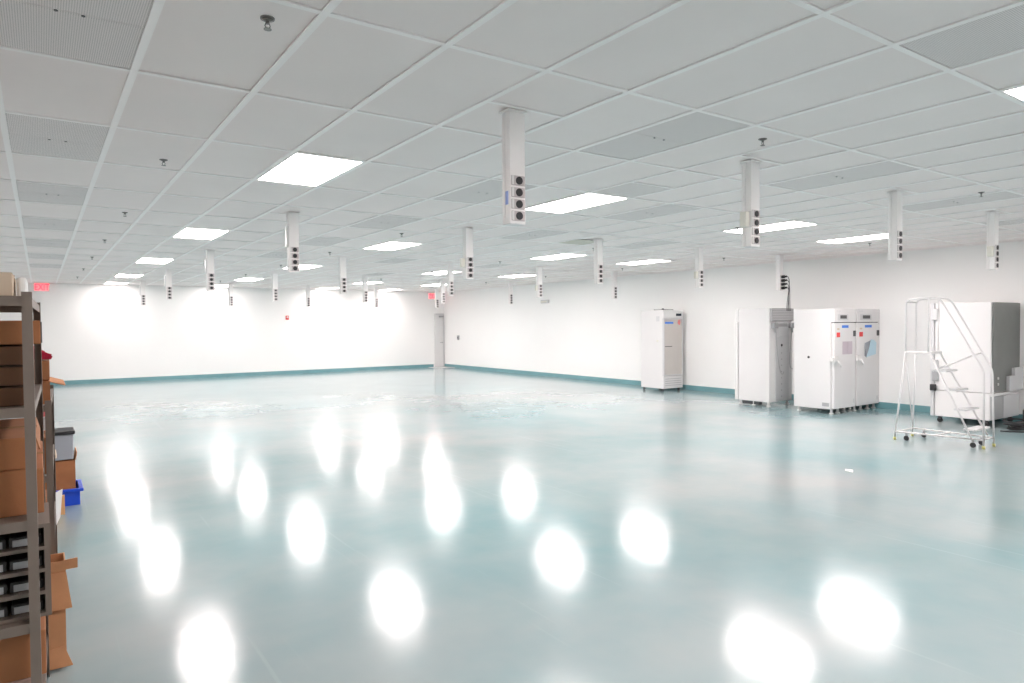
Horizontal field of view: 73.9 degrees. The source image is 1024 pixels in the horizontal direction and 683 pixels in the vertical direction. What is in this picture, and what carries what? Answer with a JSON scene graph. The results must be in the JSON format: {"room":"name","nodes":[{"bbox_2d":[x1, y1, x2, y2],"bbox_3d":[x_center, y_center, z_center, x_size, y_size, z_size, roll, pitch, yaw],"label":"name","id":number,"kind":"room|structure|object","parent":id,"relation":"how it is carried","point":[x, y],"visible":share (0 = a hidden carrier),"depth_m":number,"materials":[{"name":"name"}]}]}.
{"room":"clean room","nodes":[
{"label":"clean room","id":0,"kind":"room"},
{"bbox_2d":[0,283,443,380],"bbox_3d":[-9.249,-0.565,24.232,15.750,3.563,0.150,-1,2,-35],"label":"wall","id":1,"kind":"structure","parent":0,"point":[90,331],"depth_m":23.58,"materials":[{"name":"paint"}]},
{"bbox_2d":[34,283,49,290],"bbox_3d":[-14.245,-1.639,20.611,0.380,0.230,0.060,-1,2,-35],"label":"exit sign","id":2,"kind":"object","parent":1,"relation":"attached to","point":[37,287],"visible":1,"depth_m":20.59,"materials":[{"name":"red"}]},
{"bbox_2d":[50,364,433,384],"bbox_3d":[-9.398,1.160,24.062,14.940,0.125,0.014,-1,2,-35],"label":"baseboard","id":3,"kind":"structure","parent":1,"relation":"attached to","point":[68,382],"depth_m":23.81,"materials":[{"name":"plastic"}]},
{"bbox_2d":[434,313,444,366],"bbox_3d":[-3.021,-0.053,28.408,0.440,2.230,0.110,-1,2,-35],"label":"door","id":4,"kind":"structure","parent":1,"relation":"in","point":[438,318],"depth_m":28.41,"materials":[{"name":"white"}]},
{"bbox_2d":[0,367,1023,682],"bbox_3d":[-1.005,1.508,12.427,15.850,0.120,29.110,-1,2,-35],"label":"floor","id":5,"kind":"structure","parent":0,"point":[407,525],"depth_m":5.58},
{"bbox_2d":[0,292,49,682],"bbox_3d":[-2.262,0.761,2.750,0.600,1.880,1.220,-1,2,-34],"label":"metal shelving","id":6,"kind":"object","parent":5,"relation":"on","point":[24,304],"visible":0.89,"depth_m":2.40,"materials":[{"name":"metal"}]},
{"bbox_2d":[0,272,15,295],"bbox_3d":[-2.062,-0.202,2.460,0.427,0.086,0.400,-1,2,-35],"label":"cardboard box","id":7,"kind":"object","parent":6,"relation":"on","point":[7,279],"visible":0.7,"depth_m":2.41,"materials":[{"name":"brown"}]},
{"bbox_2d":[0,385,23,406],"bbox_3d":[-2.211,0.194,2.663,0.515,0.066,0.910,-1,2,-35],"label":"cardboard box","id":8,"kind":"object","parent":6,"relation":"on","point":[9,395],"visible":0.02,"depth_m":2.42,"materials":[{"name":"cardboard"}]},
{"bbox_2d":[0,365,22,385],"bbox_3d":[-2.211,0.121,2.662,0.517,0.066,0.910,-1,2,-35],"label":"cardboard box","id":9,"kind":"object","parent":8,"relation":"on","point":[10,375],"visible":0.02,"depth_m":2.41,"materials":[{"name":"cardboard"}]},
{"bbox_2d":[0,344,22,364],"bbox_3d":[-2.211,0.048,2.661,0.519,0.066,0.910,-1,2,-35],"label":"cardboard box","id":10,"kind":"object","parent":9,"relation":"on","point":[12,354],"visible":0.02,"depth_m":2.41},
{"bbox_2d":[0,321,41,344],"bbox_3d":[-2.217,-0.035,2.691,0.586,0.085,0.950,-1,2,-35],"label":"cardboard box","id":11,"kind":"object","parent":10,"relation":"on","point":[10,331],"visible":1,"depth_m":2.42,"materials":[{"name":"brown cardboard"}]},
{"bbox_2d":[8,677,30,682],"bbox_3d":[-2.058,1.357,2.524,0.482,0.276,0.450,-1,2,-35],"label":"cardboard box","id":12,"kind":"object","parent":6,"relation":"on","point":[26,680],"visible":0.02,"depth_m":2.46,"materials":[{"name":"brown"}]},
{"bbox_2d":[0,616,46,682],"bbox_3d":[-2.058,1.136,2.520,0.547,0.165,0.450,-1,2,-35],"label":"cardboard box","id":13,"kind":"object","parent":12,"relation":"on","point":[15,662],"visible":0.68,"depth_m":2.44,"materials":[{"name":"brown"}]},
{"bbox_2d":[0,441,43,517],"bbox_3d":[-2.156,0.544,2.635,0.562,0.166,0.730,-1,2,-35],"label":"cardboard box","id":14,"kind":"object","parent":6,"relation":"on","point":[12,482],"visible":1,"depth_m":2.45,"materials":[{"name":"brown"}]},
{"bbox_2d":[0,417,39,470],"bbox_3d":[-2.149,0.404,2.613,0.554,0.115,0.670,-1,2,-35],"label":"cardboard box","id":15,"kind":"object","parent":14,"relation":"on","point":[12,431],"visible":0.62,"depth_m":2.46,"materials":[{"name":"brown"}]},
{"bbox_2d":[17,277,27,295],"bbox_3d":[-1.879,-0.202,2.612,0.031,0.075,0.240,-1,2,-35],"label":"bundle","id":16,"kind":"object","parent":6,"relation":"on","point":[22,284],"visible":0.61,"depth_m":2.51,"materials":[{"name":"plastic"}]},
{"bbox_2d":[0,502,51,624],"bbox_3d":[-2.013,0.828,2.454,0.575,0.335,0.360,-1,2,-35],"label":"parts organiser","id":17,"kind":"object","parent":6,"relation":"on","point":[14,585],"visible":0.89,"depth_m":2.45,"materials":[{"name":"grey paint"}]},
{"bbox_2d":[35,385,57,554],"bbox_3d":[-3.079,0.995,4.050,0.600,1.360,1.220,-1,2,-34],"label":"metal shelving","id":18,"kind":"object","parent":5,"relation":"on","point":[48,407],"visible":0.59,"depth_m":3.70,"materials":[{"name":"metal"}]},
{"bbox_2d":[44,430,46,473],"bbox_3d":[-2.863,0.630,3.729,0.522,0.201,0.330,-1,2,-35],"label":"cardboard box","id":19,"kind":"object","parent":18,"relation":"on","point":[44,430],"visible":0.06,"depth_m":3.74,"materials":[{"name":"brown"}]},
{"bbox_2d":[34,377,64,403],"bbox_3d":[-2.831,0.281,3.793,0.561,0.125,0.450,-1,2,-35],"label":"cardboard box","id":20,"kind":"object","parent":18,"relation":"on","point":[45,383],"visible":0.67,"depth_m":3.72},
{"bbox_2d":[34,359,49,380],"bbox_3d":[-2.840,0.161,3.766,0.462,0.105,0.380,-1,2,-35],"label":"cardboard box","id":21,"kind":"object","parent":20,"relation":"on","point":[45,363],"visible":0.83,"depth_m":3.73,"materials":[{"name":"brown"}]},
{"bbox_2d":[42,350,51,359],"bbox_3d":[-2.681,0.044,3.830,0.151,0.108,0.253,-1,2,-35],"label":"cloth","id":22,"kind":"object","parent":21,"relation":"on","point":[45,355],"visible":0.27,"depth_m":3.75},
{"bbox_2d":[56,489,62,524],"bbox_3d":[-2.472,0.904,3.715,0.003,0.190,0.046,0,1,13],"label":"paper tag","id":23,"kind":"object","parent":18,"relation":"attached to","point":[58,493],"visible":1,"depth_m":3.71,"materials":[{"name":"white"}]},
{"bbox_2d":[48,609,72,669],"bbox_3d":[-2.485,1.528,3.520,0.346,0.310,0.254,-1,2,-35],"label":"cardboard box","id":24,"kind":"object","parent":5,"relation":"on","point":[59,657],"visible":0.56,"depth_m":3.50,"materials":[{"name":"cardboard"}]},
{"bbox_2d":[50,552,77,610],"bbox_3d":[-2.473,1.247,3.519,0.376,0.250,0.259,-1,2,-35],"label":"cardboard box","id":25,"kind":"object","parent":24,"relation":"on","point":[61,599],"visible":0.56,"depth_m":3.49,"materials":[{"name":"cardboard"}]},
{"bbox_2d":[61,495,64,514],"bbox_3d":[-4.270,1.537,6.368,0.140,0.180,0.040,-1,2,-35],"label":"cardboard box","id":26,"kind":"object","parent":5,"relation":"on","point":[63,496],"visible":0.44,"depth_m":6.38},
{"bbox_2d":[56,479,83,505],"bbox_3d":[-4.590,1.536,6.803,0.500,0.165,0.480,-1,2,-35],"label":"tote","id":27,"kind":"object","parent":5,"relation":"on","point":[72,496],"visible":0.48,"depth_m":6.72,"materials":[{"name":"blue"}]},
{"bbox_2d":[55,447,76,489],"bbox_3d":[-4.609,1.349,6.786,0.455,0.515,0.360,-1,2,-35],"label":"cardboard box","id":28,"kind":"object","parent":27,"relation":"in","point":[65,469],"visible":0.31,"depth_m":6.71,"materials":[{"name":"cardboard"}]},
{"bbox_2d":[55,427,74,460],"bbox_3d":[-4.576,1.028,6.778,0.365,0.282,0.350,-1,2,-35],"label":"storage bin","id":29,"kind":"object","parent":28,"relation":"in","point":[63,436],"visible":0.43,"depth_m":6.71,"materials":[{"name":"grey plastic"}]},
{"bbox_2d":[641,310,682,391],"bbox_3d":[3.917,0.228,17.843,0.755,2.090,0.806,-1,2,-35],"label":"fridge","id":30,"kind":"object","parent":5,"relation":"on","point":[661,330],"visible":1,"depth_m":17.58,"materials":[{"name":"white metal"}]},
{"bbox_2d":[735,308,793,406],"bbox_3d":[5.426,0.315,14.580,0.824,2.055,0.930,-1,2,-35],"label":"freezer","id":31,"kind":"object","parent":5,"relation":"on","point":[763,336],"visible":0.98,"depth_m":14.30,"materials":[{"name":"white metal"}]},
{"bbox_2d":[794,308,855,413],"bbox_3d":[6.137,0.366,13.320,0.850,2.005,0.932,-1,2,-35],"label":"freezer","id":32,"kind":"object","parent":5,"relation":"on","point":[824,377],"visible":1,"depth_m":13.10,"materials":[{"name":"white metal"}]},
{"bbox_2d":[852,309,878,410],"bbox_3d":[6.844,0.348,13.810,0.910,2.005,0.932,-1,2,-35],"label":"freezer","id":33,"kind":"object","parent":5,"relation":"on","point":[867,325],"visible":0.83,"depth_m":13.48,"materials":[{"name":"white metal"}]},
{"bbox_2d":[866,339,875,356],"bbox_3d":[7.169,0.130,13.553,0.380,0.350,0.022,-1,2,-35],"label":"sheet","id":34,"kind":"object","parent":33,"relation":"attached to","point":[872,347],"visible":1,"depth_m":13.56,"materials":[{"name":"blue paper"}]},
{"bbox_2d":[893,297,995,448],"bbox_3d":[6.207,0.409,9.773,0.578,2.097,1.136,-1,2,-35],"label":"ladder","id":35,"kind":"object","parent":5,"relation":"on","point":[982,427],"visible":1,"depth_m":9.69,"materials":[{"name":"white metal"}]},
{"bbox_2d":[930,302,1022,425],"bbox_3d":[8.007,0.364,11.739,1.200,2.060,0.980,-1,2,-35],"label":"freezer","id":36,"kind":"object","parent":5,"relation":"on","point":[995,326],"visible":0.89,"depth_m":11.41,"materials":[{"name":"white metal"}]},
{"bbox_2d":[1002,418,1023,430],"bbox_3d":[8.109,1.333,10.938,0.460,0.160,0.354,-1,2,-35],"label":"coiled cable","id":37,"kind":"object","parent":5,"relation":"on","point":[1017,426],"visible":1,"depth_m":10.87,"materials":[{"name":"black rubber"}]},
{"bbox_2d":[0,0,1023,291],"bbox_3d":[-1.031,-1.678,12.346,15.450,0.030,28.710,-1,2,-35],"label":"ceiling","id":38,"kind":"structure","parent":0,"point":[415,92],"depth_m":4.81,"materials":[{"name":"tile"}]},
{"bbox_2d":[29,263,60,267],"bbox_3d":[-10.261,-1.663,14.965,0.570,0.011,1.179,-1,2,-35],"label":"ceiling vent","id":39,"kind":"object","parent":38,"relation":"in","point":[31,265],"visible":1,"depth_m":14.98,"materials":[{"name":"grey plastic"}]},
{"bbox_2d":[28,253,64,259],"bbox_3d":[-8.870,-1.623,12.962,0.570,0.011,1.179,-1,2,-35],"label":"ceiling vent","id":40,"kind":"object","parent":38,"relation":"in","point":[30,255],"visible":1,"depth_m":12.98,"materials":[{"name":"grey plastic"}]},
{"bbox_2d":[25,238,69,247],"bbox_3d":[-7.480,-1.584,10.960,0.570,0.011,1.179,-1,2,-35],"label":"ceiling vent","id":41,"kind":"object","parent":38,"relation":"in","point":[29,242],"visible":0.99,"depth_m":10.98,"materials":[{"name":"grey plastic"}]},
{"bbox_2d":[22,217,76,230],"bbox_3d":[-6.089,-1.544,8.957,0.570,0.011,1.179,-1,2,-35],"label":"ceiling vent","id":42,"kind":"object","parent":38,"relation":"in","point":[28,222],"visible":0.99,"depth_m":8.91,"materials":[{"name":"grey plastic"}]},
{"bbox_2d":[16,181,87,204],"bbox_3d":[-4.699,-1.505,6.954,0.570,0.011,1.179,-1,2,-35],"label":"ceiling vent","id":43,"kind":"object","parent":38,"relation":"in","point":[34,192],"visible":0.98,"depth_m":6.91,"materials":[{"name":"grey plastic"}]},
{"bbox_2d":[6,113,109,161],"bbox_3d":[-3.308,-1.466,4.952,0.570,0.011,1.179,-1,2,-35],"label":"ceiling vent","id":44,"kind":"object","parent":38,"relation":"in","point":[27,134],"visible":1,"depth_m":4.88,"materials":[{"name":"grey plastic"}]},
{"bbox_2d":[0,0,153,68],"bbox_3d":[-1.917,-1.426,2.949,0.570,0.011,1.179,-1,2,-35],"label":"ceiling vent","id":45,"kind":"object","parent":38,"relation":"in","point":[108,32],"visible":1,"depth_m":3.09,"materials":[{"name":"grey plastic"}]},
{"bbox_2d":[115,274,142,277],"bbox_3d":[-10.148,-1.744,18.011,0.570,0.020,1.179,-1,2,-35],"label":"recessed light","id":46,"kind":"object","parent":38,"relation":"in","point":[118,275],"visible":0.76,"depth_m":17.94,"materials":[{"name":"white"}]},
{"bbox_2d":[116,274,141,276],"bbox_3d":[-10.148,-1.744,18.011,0.546,0.010,1.155,-1,2,-35],"label":"diffuser","id":47,"kind":"object","parent":46,"relation":"attached to","point":[119,275],"depth_m":17.93,"materials":[{"name":"white"}]},
{"bbox_2d":[139,281,145,305],"bbox_3d":[-10.877,-1.418,20.034,0.158,0.722,0.115,-1,2,-35],"label":"pole","id":48,"kind":"object","parent":38,"relation":"hanging from","point":[142,283],"visible":1,"depth_m":20.00,"materials":[{"name":"white"}]},
{"bbox_2d":[135,258,173,263],"bbox_3d":[-7.367,-1.665,14.005,0.570,0.020,1.179,-1,2,-35],"label":"recessed light","id":49,"kind":"object","parent":38,"relation":"in","point":[142,260],"visible":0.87,"depth_m":13.96,"materials":[{"name":"white"}]},
{"bbox_2d":[164,269,171,299],"bbox_3d":[-8.095,-1.339,16.029,0.158,0.722,0.115,-1,2,-35],"label":"pole","id":50,"kind":"object","parent":38,"relation":"hanging from","point":[168,272],"visible":1,"depth_m":15.99,"materials":[{"name":"white"}]},
{"bbox_2d":[173,228,228,239],"bbox_3d":[-4.586,-1.586,10.000,0.570,0.020,1.179,-1,2,-35],"label":"recessed light","id":51,"kind":"object","parent":38,"relation":"in","point":[192,233],"visible":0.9,"depth_m":9.97,"materials":[{"name":"white"}]},
{"bbox_2d":[205,250,214,290],"bbox_3d":[-5.384,-1.262,12.124,0.158,0.722,0.115,-1,2,-35],"label":"pole","id":52,"kind":"object","parent":38,"relation":"hanging from","point":[209,261],"visible":1,"depth_m":12.08,"materials":[{"name":"white"}]},
{"bbox_2d":[228,283,233,305],"bbox_3d":[-8.856,-1.469,21.436,0.144,0.722,0.115,-1,2,-35],"label":"pole","id":53,"kind":"object","parent":38,"relation":"hanging from","point":[230,285],"visible":1,"depth_m":21.39,"materials":[{"name":"white"}]},
{"bbox_2d":[260,15,274,30],"bbox_3d":[-1.088,-1.416,3.028,0.065,0.057,0.064,-1,2,-35],"label":"sprinkler","id":54,"kind":"object","parent":38,"relation":"attached to","point":[267,19],"visible":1,"depth_m":3.02,"materials":[{"name":"silver metal"}]},
{"bbox_2d":[271,273,277,300],"bbox_3d":[-6.075,-1.390,17.430,0.144,0.722,0.115,-1,2,-35],"label":"pole","id":55,"kind":"object","parent":38,"relation":"hanging from","point":[274,275],"visible":1,"depth_m":17.39,"materials":[{"name":"white"}]},
{"bbox_2d":[257,252,300,257],"bbox_3d":[-4.473,-1.660,13.046,0.570,0.011,1.179,-1,2,-35],"label":"ceiling vent","id":56,"kind":"object","parent":38,"relation":"in","point":[270,254],"visible":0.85,"depth_m":13.12,"materials":[{"name":"grey plastic"}]},
{"bbox_2d":[285,212,299,272],"bbox_3d":[-2.638,-1.184,8.168,0.158,0.722,0.115,-1,2,-35],"label":"pole","id":57,"kind":"object","parent":38,"relation":"hanging from","point":[292,218],"visible":1,"depth_m":8.13,"materials":[{"name":"white"}]},
{"bbox_2d":[282,265,319,269],"bbox_3d":[-4.862,-1.728,15.743,0.570,0.020,1.179,-1,2,-35],"label":"recessed light","id":58,"kind":"object","parent":38,"relation":"in","point":[305,267],"visible":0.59,"depth_m":15.64,"materials":[{"name":"white"}]},
{"bbox_2d":[299,265,317,268],"bbox_3d":[-4.862,-1.729,15.743,0.546,0.010,1.155,-1,2,-35],"label":"diffuser","id":59,"kind":"object","parent":58,"relation":"attached to","point":[300,266],"depth_m":15.64,"materials":[{"name":"white"}]},
{"bbox_2d":[305,285,309,306],"bbox_3d":[-6.847,-1.520,22.830,0.144,0.722,0.115,-1,2,-35],"label":"pole","id":60,"kind":"object","parent":38,"relation":"hanging from","point":[307,286],"visible":1,"depth_m":22.79,"materials":[{"name":"white"}]},
{"bbox_2d":[257,153,363,186],"bbox_3d":[-1.805,-1.507,5.995,0.570,0.020,1.179,-1,2,-35],"label":"recessed light","id":61,"kind":"object","parent":38,"relation":"in","point":[300,169],"visible":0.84,"depth_m":5.95,"materials":[{"name":"white"}]},
{"bbox_2d":[299,237,350,245],"bbox_3d":[-3.083,-1.621,11.043,0.570,0.011,1.179,-1,2,-35],"label":"ceiling vent","id":62,"kind":"object","parent":38,"relation":"in","point":[317,241],"visible":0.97,"depth_m":11.02,"materials":[{"name":"grey plastic"}]},
{"bbox_2d":[338,257,346,293],"bbox_3d":[-3.364,-1.313,13.525,0.144,0.722,0.115,-1,2,-35],"label":"pole","id":63,"kind":"object","parent":38,"relation":"hanging from","point":[342,260],"visible":1,"depth_m":13.49,"materials":[{"name":"white"}]},
{"bbox_2d":[362,276,367,302],"bbox_3d":[-4.066,-1.441,18.825,0.144,0.722,0.115,-1,2,-35],"label":"pole","id":64,"kind":"object","parent":38,"relation":"hanging from","point":[364,278],"visible":1,"depth_m":18.79,"materials":[{"name":"white"}]},
{"bbox_2d":[373,287,378,307],"bbox_3d":[-4.838,-1.571,24.224,0.144,0.722,0.115,-1,2,-35],"label":"pole","id":65,"kind":"object","parent":38,"relation":"hanging from","point":[375,288],"visible":1,"depth_m":24.18,"materials":[{"name":"white"}]},
{"bbox_2d":[349,215,421,228],"bbox_3d":[-1.692,-1.581,9.040,0.570,0.011,1.179,-1,2,-35],"label":"ceiling vent","id":66,"kind":"object","parent":38,"relation":"in","point":[384,221],"visible":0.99,"depth_m":9.03,"materials":[{"name":"grey plastic"}]},
{"bbox_2d":[364,242,419,250],"bbox_3d":[-2.080,-1.650,11.738,0.570,0.020,1.179,-1,2,-35],"label":"recessed light","id":67,"kind":"object","parent":38,"relation":"in","point":[391,246],"visible":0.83,"depth_m":11.78,"materials":[{"name":"white"}]},
{"bbox_2d":[373,258,418,263],"bbox_3d":[-2.469,-1.711,14.436,0.570,0.011,1.179,-1,2,-35],"label":"ceiling vent","id":68,"kind":"object","parent":38,"relation":"in","point":[395,260],"visible":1,"depth_m":14.37,"materials":[{"name":"grey metal"}]},
{"bbox_2d":[435,289,438,307],"bbox_3d":[-2.834,-1.622,25.615,0.144,0.722,0.115,-1,2,-35],"label":"pole","id":69,"kind":"object","parent":38,"relation":"hanging from","point":[436,290],"visible":1,"depth_m":25.58,"materials":[{"name":"white"}]},
{"bbox_2d":[440,279,445,303],"bbox_3d":[-2.057,-1.492,20.219,0.144,0.722,0.115,-1,2,-35],"label":"pole","id":70,"kind":"object","parent":38,"relation":"hanging from","point":[442,281],"visible":1,"depth_m":20.18,"materials":[{"name":"white"}]},
{"bbox_2d":[447,262,453,295],"bbox_3d":[-1.355,-1.364,14.919,0.144,0.722,0.115,-1,2,-35],"label":"pole","id":71,"kind":"object","parent":38,"relation":"hanging from","point":[450,275],"visible":1,"depth_m":14.88,"materials":[{"name":"white"}]},
{"bbox_2d":[460,227,473,279],"bbox_3d":[-0.639,-1.235,9.555,0.196,0.722,0.115,-1,2,-35],"label":"pole","id":72,"kind":"object","parent":38,"relation":"hanging from","point":[466,262],"visible":1,"depth_m":9.52,"materials":[{"name":"white"}]},
{"bbox_2d":[434,180,536,203],"bbox_3d":[-0.302,-1.542,7.038,0.570,0.011,1.179,-1,2,-35],"label":"ceiling vent","id":73,"kind":"object","parent":38,"relation":"in","point":[490,189],"visible":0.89,"depth_m":7.08,"materials":[{"name":"grey plastic"}]},
{"bbox_2d":[475,264,514,267],"bbox_3d":[-0.465,-1.762,15.827,0.570,0.011,1.179,-1,2,-35],"label":"ceiling vent","id":74,"kind":"object","parent":38,"relation":"in","point":[489,265],"visible":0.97,"depth_m":15.77,"materials":[{"name":"grey metal"}]},
{"bbox_2d":[508,281,512,303],"bbox_3d":[-0.052,-1.543,21.609,0.144,0.722,0.115,-1,2,-35],"label":"pole","id":75,"kind":"object","parent":38,"relation":"hanging from","point":[510,283],"visible":1,"depth_m":21.57,"materials":[{"name":"white"}]},
{"bbox_2d":[499,108,526,226],"bbox_3d":[0.010,-1.110,4.367,0.144,0.722,0.115,-1,2,-35],"label":"pole","id":76,"kind":"object","parent":38,"relation":"hanging from","point":[513,120],"visible":1,"depth_m":4.33,"materials":[{"name":"white"}]},
{"bbox_2d":[503,274,534,277],"bbox_3d":[0.149,-1.855,19.220,0.570,0.020,1.179,-1,2,-35],"label":"recessed light","id":77,"kind":"object","parent":38,"relation":"in","point":[521,275],"visible":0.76,"depth_m":19.40,"materials":[{"name":"white"}]},
{"bbox_2d":[504,275,532,277],"bbox_3d":[0.149,-1.857,19.220,0.546,0.010,1.155,-1,2,-35],"label":"diffuser","id":78,"kind":"object","parent":77,"relation":"attached to","point":[513,276],"depth_m":19.40,"materials":[{"name":"white"}]},
{"bbox_2d":[500,229,567,239],"bbox_3d":[0.312,-1.632,10.431,0.570,0.011,1.179,-1,2,-35],"label":"ceiling vent","id":79,"kind":"object","parent":38,"relation":"in","point":[538,233],"visible":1,"depth_m":10.38,"materials":[{"name":"grey metal"}]},
{"bbox_2d":[535,267,542,297],"bbox_3d":[0.633,-1.415,16.299,0.196,0.722,0.115,-1,2,-35],"label":"pole","id":80,"kind":"object","parent":38,"relation":"hanging from","point":[538,287],"visible":1,"depth_m":16.27,"materials":[{"name":"white"}]},
{"bbox_2d":[531,254,584,259],"bbox_3d":[0.926,-1.726,13.824,0.570,0.020,1.179,-1,2,-35],"label":"recessed light","id":81,"kind":"object","parent":38,"relation":"in","point":[561,256],"visible":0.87,"depth_m":13.79,"materials":[{"name":"white"}]},
{"bbox_2d":[525,193,628,213],"bbox_3d":[0.701,-1.571,7.733,0.570,0.020,1.179,-1,2,-35],"label":"recessed light","id":82,"kind":"object","parent":38,"relation":"in","point":[590,199],"visible":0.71,"depth_m":7.72,"materials":[{"name":"white"}]},
{"bbox_2d":[560,240,593,244],"bbox_3d":[1.141,-1.664,11.375,0.572,0.009,0.575,-1,2,-35],"label":"access panel","id":83,"kind":"object","parent":38,"relation":"attached to","point":[576,242],"visible":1,"depth_m":11.40,"materials":[{"name":"beige"}]},
{"bbox_2d":[593,239,603,283],"bbox_3d":[1.392,-1.287,10.964,0.144,0.722,0.115,-1,2,-35],"label":"pole","id":84,"kind":"object","parent":38,"relation":"hanging from","point":[598,243],"visible":1,"depth_m":10.93,"materials":[{"name":"white"}]},
{"bbox_2d":[611,271,617,298],"bbox_3d":[2.659,-1.466,17.704,0.144,0.722,0.115,-1,2,-35],"label":"pole","id":85,"kind":"object","parent":38,"relation":"hanging from","point":[613,273],"visible":1,"depth_m":17.67,"materials":[{"name":"white"}]},
{"bbox_2d":[594,183,668,197],"bbox_3d":[1.223,-1.554,6.981,0.572,0.009,0.575,-1,2,-35],"label":"ceiling vent","id":86,"kind":"object","parent":38,"relation":"in","point":[630,190],"visible":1,"depth_m":6.97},
{"bbox_2d":[620,260,666,264],"bbox_3d":[2.930,-1.777,15.215,0.570,0.020,1.179,-1,2,-35],"label":"recessed light","id":87,"kind":"object","parent":38,"relation":"in","point":[647,261],"visible":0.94,"depth_m":15.27,"materials":[{"name":"white"}]},
{"bbox_2d":[616,240,679,248],"bbox_3d":[2.316,-1.683,11.822,0.570,0.011,1.179,-1,2,-35],"label":"ceiling vent","id":88,"kind":"object","parent":38,"relation":"in","point":[659,242],"visible":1,"depth_m":11.80,"materials":[{"name":"grey metal"}]},
{"bbox_2d":[602,204,700,220],"bbox_3d":[1.703,-1.593,8.428,0.570,0.011,1.179,-1,2,-35],"label":"ceiling vent","id":89,"kind":"object","parent":38,"relation":"in","point":[670,208],"visible":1,"depth_m":8.40,"materials":[{"name":"grey metal"}]},
{"bbox_2d":[579,112,749,159],"bbox_3d":[1.089,-1.503,5.035,0.570,0.011,1.179,-1,2,-35],"label":"ceiling vent","id":90,"kind":"object","parent":38,"relation":"in","point":[696,126],"visible":1,"depth_m":4.97,"materials":[{"name":"grey metal"}]},
{"bbox_2d":[694,247,703,287],"bbox_3d":[3.380,-1.337,12.343,0.196,0.722,0.115,-1,2,-35],"label":"pole","id":91,"kind":"object","parent":38,"relation":"hanging from","point":[698,274],"visible":1,"depth_m":12.31,"materials":[{"name":"white"}]},
{"bbox_2d":[740,159,761,247],"bbox_3d":[2.003,-1.160,5.750,0.196,0.722,0.115,-1,2,-35],"label":"pole","id":92,"kind":"object","parent":38,"relation":"hanging from","point":[750,214],"visible":1,"depth_m":5.72,"materials":[{"name":"white"}]},
{"bbox_2d":[723,221,817,233],"bbox_3d":[3.707,-1.647,9.819,0.570,0.020,1.179,-1,2,-35],"label":"recessed light","id":93,"kind":"object","parent":38,"relation":"in","point":[793,224],"visible":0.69,"depth_m":9.71,"materials":[{"name":"white"}]},
{"bbox_2d":[775,255,782,290],"bbox_3d":[5.405,-1.389,13.749,0.144,0.722,0.115,-1,2,-35],"label":"pole","id":94,"kind":"object","parent":38,"relation":"hanging from","point":[779,258],"visible":1,"depth_m":13.71,"materials":[{"name":"white"}]},
{"bbox_2d":[770,161,917,190],"bbox_3d":[3.093,-1.554,6.426,0.570,0.011,1.179,-1,2,-35],"label":"ceiling vent","id":95,"kind":"object","parent":38,"relation":"in","point":[884,168],"visible":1,"depth_m":6.39,"materials":[{"name":"grey metal"}]},
{"bbox_2d":[817,234,887,243],"bbox_3d":[5.711,-1.698,11.210,0.570,0.020,1.179,-1,2,-35],"label":"recessed light","id":96,"kind":"object","parent":38,"relation":"in","point":[881,236],"visible":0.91,"depth_m":11.30,"materials":[{"name":"white"}]},
{"bbox_2d":[887,190,903,260],"bbox_3d":[4.034,-1.212,7.159,0.144,0.722,0.115,-1,2,-35],"label":"pole","id":97,"kind":"object","parent":38,"relation":"hanging from","point":[895,198],"visible":1,"depth_m":7.12,"materials":[{"name":"white"}]},
{"bbox_2d":[901,4,1023,67],"bbox_3d":[2.479,-1.463,3.032,0.570,0.011,1.179,-1,2,-35],"label":"ceiling vent","id":98,"kind":"object","parent":38,"relation":"in","point":[1002,32],"visible":0.89,"depth_m":3.32,"materials":[{"name":"grey metal"}]},
{"bbox_2d":[902,191,1023,210],"bbox_3d":[5.098,-1.604,7.816,0.570,0.011,1.179,-1,2,-35],"label":"ceiling vent","id":99,"kind":"object","parent":38,"relation":"in","point":[999,195],"visible":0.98,"depth_m":7.78,"materials":[{"name":"grey metal"}]},
{"bbox_2d":[985,211,999,269],"bbox_3d":[6.022,-1.262,8.538,0.196,0.722,0.115,-1,2,-35],"label":"pole","id":100,"kind":"object","parent":38,"relation":"hanging from","point":[992,253],"visible":1,"depth_m":8.51,"materials":[{"name":"white"}]},
{"bbox_2d":[980,218,1023,225],"bbox_3d":[7.102,-1.655,9.207,0.570,0.011,1.179,-1,2,-35],"label":"ceiling vent","id":101,"kind":"object","parent":38,"relation":"in","point":[1015,221],"visible":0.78,"depth_m":9.49,"materials":[{"name":"grey metal"}]},
{"bbox_2d":[1002,86,1023,101],"bbox_3d":[3.482,-1.492,3.728,0.570,0.020,1.179,-1,2,-35],"label":"recessed light","id":102,"kind":"object","parent":38,"relation":"in","point":[1017,93],"visible":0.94,"depth_m":4.08,"materials":[{"name":"white"}]},
{"bbox_2d":[1006,87,1023,99],"bbox_3d":[3.482,-1.493,3.728,0.546,0.010,1.155,-1,2,-35],"label":"diffuser","id":103,"kind":"object","parent":102,"relation":"attached to","point":[1017,93],"depth_m":4.10,"materials":[{"name":"white"}]},
{"bbox_2d":[444,241,1023,413],"bbox_3d":[5.387,-0.495,16.826,0.150,3.563,28.710,-1,2,-35],"label":"wall","id":104,"kind":"structure","parent":0,"point":[581,330],"depth_m":17.19,"materials":[{"name":"paint"}]},
{"bbox_2d":[16,241,1021,291],"bbox_3d":[-1.031,-1.667,12.347,15.450,0.008,28.710,-1,2,-35],"label":"trim","id":105,"kind":"structure","parent":104,"relation":"attached to","point":[1017,241],"depth_m":18.66,"materials":[{"name":"white paint"}]},
{"bbox_2d":[445,364,1022,420],"bbox_3d":[5.339,1.225,16.814,0.014,0.125,28.690,-1,2,-35],"label":"baseboard","id":106,"kind":"structure","parent":104,"relation":"attached to","point":[918,408],"depth_m":19.48,"materials":[{"name":"plastic"}]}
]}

